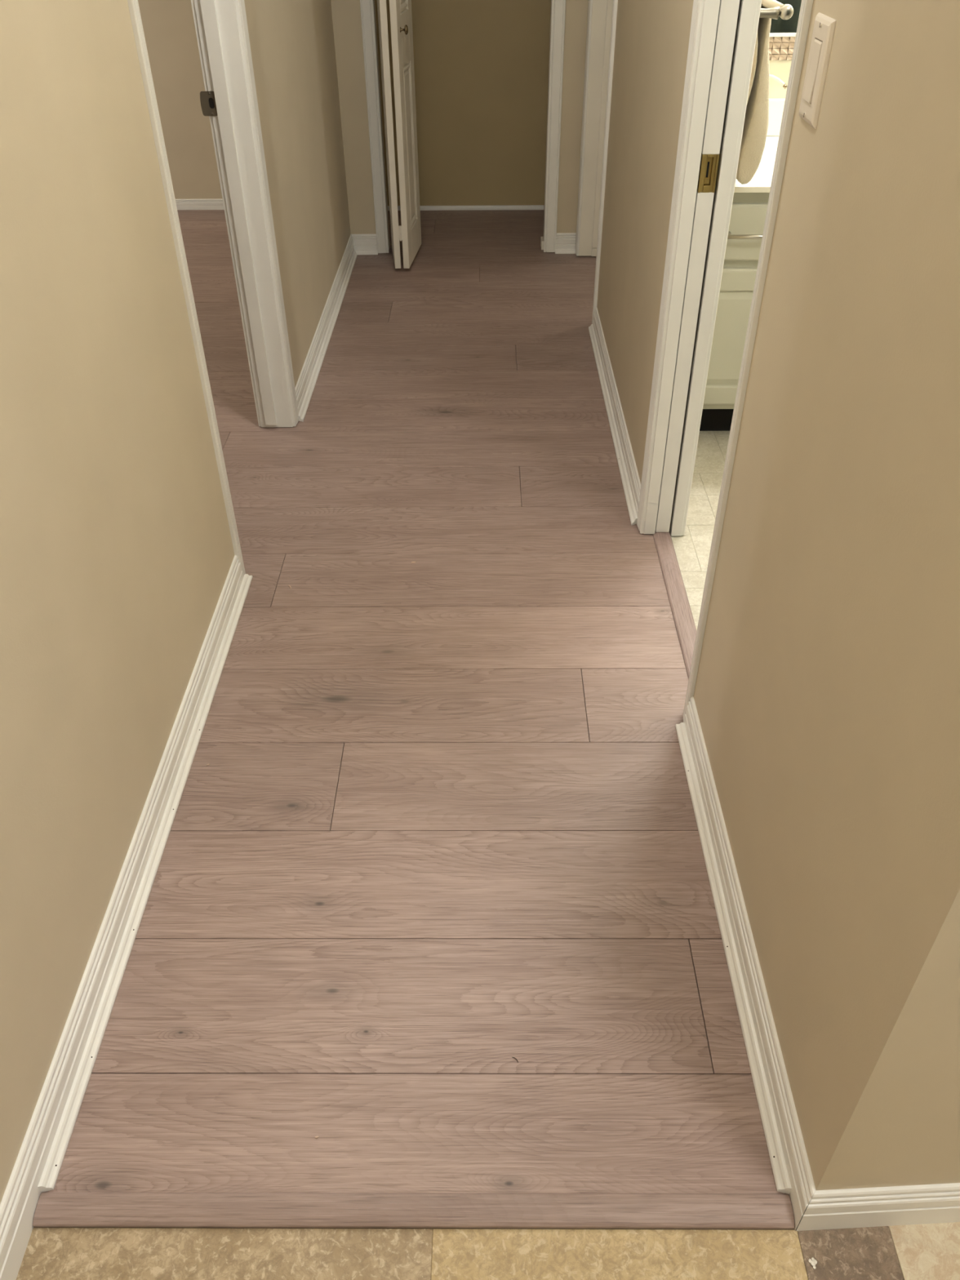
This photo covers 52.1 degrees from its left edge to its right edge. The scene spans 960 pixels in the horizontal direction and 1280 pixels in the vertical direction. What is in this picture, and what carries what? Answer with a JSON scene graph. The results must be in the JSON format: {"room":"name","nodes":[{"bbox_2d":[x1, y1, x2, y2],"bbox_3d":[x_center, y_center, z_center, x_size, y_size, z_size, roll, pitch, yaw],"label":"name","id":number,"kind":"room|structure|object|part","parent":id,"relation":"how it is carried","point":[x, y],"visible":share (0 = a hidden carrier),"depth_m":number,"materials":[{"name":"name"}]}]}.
{"room":"home hallway","nodes":[
{"label":"home hallway","id":0,"kind":"room"},
{"bbox_2d":[0,0,351,1204],"bbox_3d":[-0.649,-0.529,0.950,0.099,2.456,8.540,0,38,0],"label":"wall","id":1,"kind":"structure","parent":0,"point":[117,553],"depth_m":1.50,"materials":[{"name":"beige paint"}]},
{"bbox_2d":[0,555,253,1279],"bbox_3d":[-0.587,1.433,0.371,0.026,0.094,5.193,0,38,0],"label":"baseboard","id":2,"kind":"structure","parent":1,"relation":"attached to","point":[40,1157],"depth_m":1.54,"materials":[{"name":"white paint"}]},
{"bbox_2d":[127,0,298,577],"bbox_3d":[-0.647,-1.236,2.108,0.135,2.085,0.900,0,38,0],"label":"door frame","id":3,"kind":"structure","parent":1,"relation":"in","point":[229,97],"depth_m":2.56,"materials":[{"name":"white paint"}]},
{"bbox_3d":[-0.589,-0.967,1.770,0.010,2.082,0.038,0,38,0],"label":"casing","id":4,"kind":"part","parent":3,"relation":"part of","materials":[{"name":"white paint"}]},
{"bbox_3d":[-0.692,-1.367,2.502,0.040,0.057,0.002,1,38,2],"label":"strike plate","id":5,"kind":"part","parent":3,"relation":"part of","materials":[{"name":"brown metal"}]},
{"bbox_3d":[-0.695,-1.499,2.440,0.012,2.082,0.054,0,38,0],"label":"casing","id":6,"kind":"part","parent":3,"relation":"part of","materials":[{"name":"white paint"}]},
{"bbox_3d":[-0.584,-1.499,2.439,0.012,2.082,0.054,0,38,0],"label":"casing","id":7,"kind":"part","parent":3,"relation":"part of","materials":[{"name":"white paint"}]},
{"bbox_2d":[295,234,357,422],"bbox_3d":[-0.567,-1.248,3.734,0.026,0.083,1.697,0,38,0],"label":"baseboard","id":8,"kind":"structure","parent":1,"relation":"attached to","point":[307,380],"depth_m":3.57,"materials":[{"name":"white paint"}]},
{"bbox_2d":[137,0,222,199],"bbox_3d":[-2.387,-1.780,2.542,3.395,2.456,4.572,0,38,0],"label":"wall","id":9,"kind":"structure","parent":0,"point":[168,25],"depth_m":4.68,"materials":[{"name":"beige paint"}]},
{"bbox_2d":[175,199,224,209],"bbox_3d":[-2.318,-2.208,4.987,3.295,0.050,0.010,0,38,0],"label":"baseboard","id":10,"kind":"structure","parent":9,"relation":"attached to","point":[181,204],"depth_m":4.98,"materials":[{"name":"white paint"}]},
{"bbox_2d":[330,0,588,238],"bbox_3d":[0.080,-2.724,3.704,1.326,2.456,0.100,0,38,0],"label":"wall","id":11,"kind":"structure","parent":0,"point":[346,14],"depth_m":4.07,"materials":[{"name":"beige paint"}]},
{"bbox_2d":[351,234,377,254],"bbox_3d":[-0.517,-1.767,4.388,0.117,0.083,0.026,0,38,0],"label":"baseboard","id":12,"kind":"structure","parent":11,"relation":"attached to","point":[363,244],"depth_m":4.39,"materials":[{"name":"white paint"}]},
{"bbox_3d":[-0.517,-1.739,4.403,0.117,0.018,0.015,0,38,0],"label":"shoe moulding","id":13,"kind":"part","parent":12,"relation":"part of","materials":[{"name":"white paint"}]},
{"bbox_2d":[360,0,565,253],"bbox_3d":[-0.067,-2.589,3.805,0.802,2.086,0.112,0,38,0],"label":"door frame","id":14,"kind":"structure","parent":11,"relation":"in","point":[557,10],"depth_m":4.09,"materials":[{"name":"white paint"}]},
{"bbox_3d":[-0.442,-2.557,3.769,0.052,2.082,0.012,0,38,0],"label":"casing","id":15,"kind":"part","parent":14,"relation":"part of","materials":[{"name":"white paint"}]},
{"bbox_2d":[377,0,421,268],"bbox_3d":[-0.340,-2.475,3.714,0.137,1.993,0.350,0,38,0],"label":"bifold door","id":16,"kind":"structure","parent":14,"relation":"attached to","point":[401,14],"depth_m":3.95,"materials":[{"name":"white paint"}]},
{"bbox_3d":[-0.375,-2.338,3.817,0.025,0.175,0.162,-4,39,-5],"label":"rail","id":17,"kind":"part","parent":16,"relation":"part of","materials":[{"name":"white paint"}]},
{"bbox_3d":[-0.379,-2.033,4.059,0.012,0.593,0.150,-4,39,-5],"label":"raised panel","id":18,"kind":"part","parent":16,"relation":"part of","materials":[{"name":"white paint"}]},
{"bbox_3d":[-0.370,-1.744,4.290,0.025,0.133,0.162,-4,39,-5],"label":"rail","id":19,"kind":"part","parent":16,"relation":"part of","materials":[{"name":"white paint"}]},
{"bbox_3d":[-0.299,-2.790,3.465,0.012,0.958,0.163,3,39,5],"label":"raised panel","id":20,"kind":"part","parent":16,"relation":"part of","materials":[{"name":"white paint"}]},
{"bbox_3d":[-0.287,-2.303,3.705,0.031,0.033,0.033,0,38,0],"label":"knob","id":21,"kind":"part","parent":16,"relation":"part of","materials":[{"name":"metal"}]},
{"bbox_3d":[-0.302,-2.342,3.822,0.025,0.175,0.175,3,39,5],"label":"rail","id":22,"kind":"part","parent":16,"relation":"part of","materials":[{"name":"white paint"}]},
{"bbox_3d":[-0.293,-2.037,4.064,0.012,0.593,0.163,3,39,5],"label":"raised panel","id":23,"kind":"part","parent":16,"relation":"part of","materials":[{"name":"white paint"}]},
{"bbox_3d":[-0.297,-1.748,4.294,0.025,0.133,0.175,3,39,5],"label":"rail","id":24,"kind":"part","parent":16,"relation":"part of","materials":[{"name":"white paint"}]},
{"bbox_3d":[0.306,-2.558,3.763,0.054,2.082,0.012,0,38,0],"label":"casing","id":25,"kind":"part","parent":14,"relation":"part of","materials":[{"name":"white paint"}]},
{"bbox_2d":[555,232,575,253],"bbox_3d":[0.381,-1.769,4.381,0.090,0.083,0.026,0,38,0],"label":"baseboard","id":26,"kind":"structure","parent":11,"relation":"attached to","point":[565,242],"depth_m":4.38,"materials":[{"name":"white paint"}]},
{"bbox_3d":[0.382,-1.740,4.396,0.090,0.018,0.015,0,38,0],"label":"shoe moulding","id":27,"kind":"part","parent":26,"relation":"part of","materials":[{"name":"white paint"}]},
{"bbox_2d":[374,0,551,205],"bbox_3d":[0.082,-2.971,4.015,1.326,2.456,0.695,0,38,0],"label":"wall","id":28,"kind":"structure","parent":0,"point":[481,67],"depth_m":4.65,"materials":[{"name":"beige paint"}]},
{"bbox_2d":[387,204,544,210],"bbox_3d":[0.041,-2.181,4.953,1.226,0.020,0.010,0,38,0],"label":"baseboard","id":29,"kind":"structure","parent":28,"relation":"attached to","point":[494,206],"depth_m":4.95,"materials":[{"name":"white paint"}]},
{"bbox_2d":[16,209,959,1279],"bbox_3d":[0.117,0.143,2.093,8.400,0.060,9.700,0,38,0],"label":"floor","id":30,"kind":"structure","parent":0,"point":[439,830],"depth_m":1.74,"materials":[{"name":"brown laminate"}]},
{"bbox_2d":[32,1192,795,1228],"bbox_3d":[-0.087,0.748,1.289,0.991,0.015,0.039,0,38,0],"label":"trim","id":31,"kind":"structure","parent":30,"relation":"on","point":[156,1210],"depth_m":1.28,"materials":[{"name":"brown wood"}]},
{"bbox_2d":[699,192,769,431],"bbox_3d":[1.158,-1.045,2.962,1.225,0.717,0.607,0,38,0],"label":"bathroom vanity","id":32,"kind":"object","parent":30,"relation":"on","point":[748,210],"visible":0.07,"depth_m":2.72,"materials":[{"name":"white wood"}]},
{"bbox_3d":[0.757,-0.853,2.783,0.385,0.395,0.019,0,38,0],"label":"cabinet door","id":33,"kind":"part","parent":32,"relation":"part of","materials":[{"name":"white wood"}]},
{"bbox_3d":[0.743,-1.057,2.574,0.210,0.011,0.011,0,38,0],"label":"handle","id":34,"kind":"part","parent":32,"relation":"part of","materials":[{"name":"silver metal"}]},
{"bbox_3d":[0.755,-1.080,2.602,0.385,0.143,0.019,0,38,0],"label":"drawer","id":35,"kind":"part","parent":32,"relation":"part of","materials":[{"name":"white wood"}]},
{"bbox_2d":[733,98,785,192],"bbox_3d":[1.160,-1.334,2.745,1.238,0.225,0.590,0,38,0],"label":"countertop","id":36,"kind":"structure","parent":32,"relation":"on","point":[761,182],"depth_m":2.75,"materials":[{"name":"white stone"}]},
{"bbox_2d":[769,74,787,88],"bbox_3d":[0.802,-1.509,2.800,0.039,0.184,0.137,-24,44,-26],"label":"faucet","id":37,"kind":"object","parent":36,"relation":"on","point":[780,82],"visible":0.23,"depth_m":2.73,"materials":[{"name":"silver metal"}]},
{"bbox_3d":[0.808,-1.525,2.785,0.011,0.140,0.117,-29,46,-31],"label":"spout","id":38,"kind":"part","parent":37,"relation":"part of","materials":[{"name":"white metal"}]},
{"bbox_2d":[808,1257,817,1269],"bbox_3d":[0.422,0.788,1.242,0.010,0.004,0.012,-19,42,-22],"label":"flake","id":39,"kind":"object","parent":30,"relation":"on","point":[813,1262],"visible":1,"depth_m":1.24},
{"bbox_2d":[596,0,959,1102],"bbox_3d":[0.471,-1.480,2.135,0.099,2.456,3.903,0,38,0],"label":"wall","id":40,"kind":"structure","parent":0,"point":[827,683],"depth_m":1.18,"materials":[{"name":"beige paint"}]},
{"bbox_2d":[575,0,617,324],"bbox_3d":[0.473,-2.273,3.400,0.111,2.084,0.913,0,38,0],"label":"door frame","id":41,"kind":"structure","parent":40,"relation":"in","point":[602,14],"depth_m":3.96,"materials":[{"name":"white paint"}]},
{"bbox_3d":[0.426,-2.539,3.737,0.012,2.082,0.054,0,38,0],"label":"casing","id":42,"kind":"part","parent":41,"relation":"part of","materials":[{"name":"white paint"}]},
{"bbox_3d":[0.421,-2.005,3.065,0.012,2.082,0.054,0,38,0],"label":"casing","id":43,"kind":"part","parent":41,"relation":"part of","materials":[{"name":"white paint"}]},
{"bbox_2d":[588,306,640,525],"bbox_3d":[0.418,-0.770,3.124,0.026,0.083,1.400,0,38,0],"label":"baseboard","id":44,"kind":"structure","parent":40,"relation":"attached to","point":[629,476],"depth_m":2.99,"materials":[{"name":"white paint"}]},
{"bbox_2d":[653,531,697,679],"bbox_3d":[0.474,-0.114,2.365,0.045,0.013,0.831,0,38,0],"label":"trim","id":45,"kind":"structure","parent":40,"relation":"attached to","point":[682,612],"depth_m":2.34,"materials":[{"name":"brown wood"}]},
{"bbox_2d":[636,0,813,722],"bbox_3d":[0.469,-0.881,1.653,0.123,2.090,0.788,0,38,0],"label":"door frame","id":46,"kind":"structure","parent":40,"relation":"in","point":[704,17],"depth_m":2.01,"materials":[{"name":"white paint"}]},
{"bbox_3d":[0.415,-1.110,1.939,0.012,2.082,0.054,0,38,0],"label":"casing","id":47,"kind":"part","parent":46,"relation":"part of","materials":[{"name":"white paint"}]},
{"bbox_2d":[655,0,739,532],"bbox_3d":[0.471,-1.275,2.191,0.035,2.018,0.658,0,38,0],"label":"pocket door","id":48,"kind":"structure","parent":46,"relation":"attached to","point":[728,9],"depth_m":2.11,"materials":[{"name":"white paint"}]},
{"bbox_3d":[0.471,-0.954,2.041,0.011,0.009,0.005,0,38,0],"label":"pull lever","id":49,"kind":"part","parent":48,"relation":"part of","materials":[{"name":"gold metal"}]},
{"bbox_3d":[0.471,-0.966,2.030,0.034,0.072,0.022,0,38,0],"label":"edge pull","id":50,"kind":"part","parent":48,"relation":"part of","materials":[{"name":"gold metal"}]},
{"bbox_3d":[0.526,-1.108,1.940,0.012,2.088,0.054,0,38,0],"label":"casing","id":51,"kind":"part","parent":46,"relation":"part of","materials":[{"name":"white paint"}]},
{"bbox_2d":[675,696,816,1230],"bbox_3d":[0.408,0.439,1.611,0.026,0.094,0.937,0,38,0],"label":"baseboard","id":52,"kind":"structure","parent":40,"relation":"attached to","point":[789,1162],"depth_m":1.49,"materials":[{"name":"white paint"}]},
{"bbox_2d":[759,0,793,19],"bbox_3d":[0.585,-1.462,2.240,0.127,0.048,0.568,0,38,0],"label":"towel bar","id":53,"kind":"object","parent":40,"relation":"attached to","point":[775,9],"visible":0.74,"depth_m":2.03,"materials":[{"name":"silver metal"}]},
{"bbox_2d":[736,4,771,184],"bbox_3d":[0.644,-1.360,2.411,0.092,0.401,0.292,0,38,0],"label":"hand towel","id":54,"kind":"object","parent":53,"relation":"hanging from","point":[757,113],"visible":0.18,"depth_m":2.33,"materials":[{"name":"beige fabric"}]},
{"bbox_2d":[799,12,836,128],"bbox_3d":[0.412,-0.700,1.209,0.008,0.115,0.075,0,38,0],"label":"light switch","id":55,"kind":"object","parent":40,"relation":"attached to","point":[824,28],"visible":1,"depth_m":1.20,"materials":[{"name":"white plastic"}]},
{"bbox_2d":[768,60,791,98],"bbox_3d":[1.364,-1.125,1.678,1.693,2.456,2.720,0,38,0],"label":"wall","id":56,"kind":"structure","parent":0,"point":[780,69],"depth_m":2.87,"materials":[{"name":"beige paint"}]},
{"bbox_2d":[766,98,785,136],"bbox_3d":[1.161,-1.562,2.931,1.238,0.100,0.016,0,38,0],"label":"backsplash","id":57,"kind":"structure","parent":56,"relation":"attached to","point":[775,105],"depth_m":2.92,"materials":[{"name":"white stone"}]},
{"bbox_2d":[768,36,795,60],"bbox_3d":[1.156,-1.703,2.822,1.225,0.059,0.015,0,38,0],"label":"mosaic strip","id":58,"kind":"object","parent":56,"relation":"attached to","point":[780,48],"visible":0.12,"depth_m":2.82,"materials":[{"name":"beige tile"}]},
{"bbox_2d":[769,0,801,36],"bbox_3d":[1.171,-2.042,2.549,1.220,0.811,0.016,0,38,0],"label":"mirror","id":59,"kind":"object","parent":56,"relation":"attached to","point":[780,27],"visible":0.02,"depth_m":2.78,"materials":[{"name":"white mirror"}]},
{"bbox_3d":[1.171,-2.042,2.549,1.220,0.811,0.016,0,38,0],"label":"frame","id":60,"kind":"part","parent":59,"relation":"part of","materials":[{"name":"white stone"}]},
{"bbox_2d":[794,683,959,1190],"bbox_3d":[2.007,-0.287,0.618,3.200,2.456,0.110,-2,39,-2],"label":"wall","id":61,"kind":"structure","parent":0,"point":[877,1103],"depth_m":1.04,"materials":[{"name":"beige paint"}]},
{"bbox_2d":[795,1182,959,1231],"bbox_3d":[2.013,0.671,1.302,3.210,0.094,0.011,-2,39,-2],"label":"baseboard","id":62,"kind":"structure","parent":61,"relation":"attached to","point":[861,1207],"depth_m":1.24,"materials":[{"name":"white paint"}]}
]}

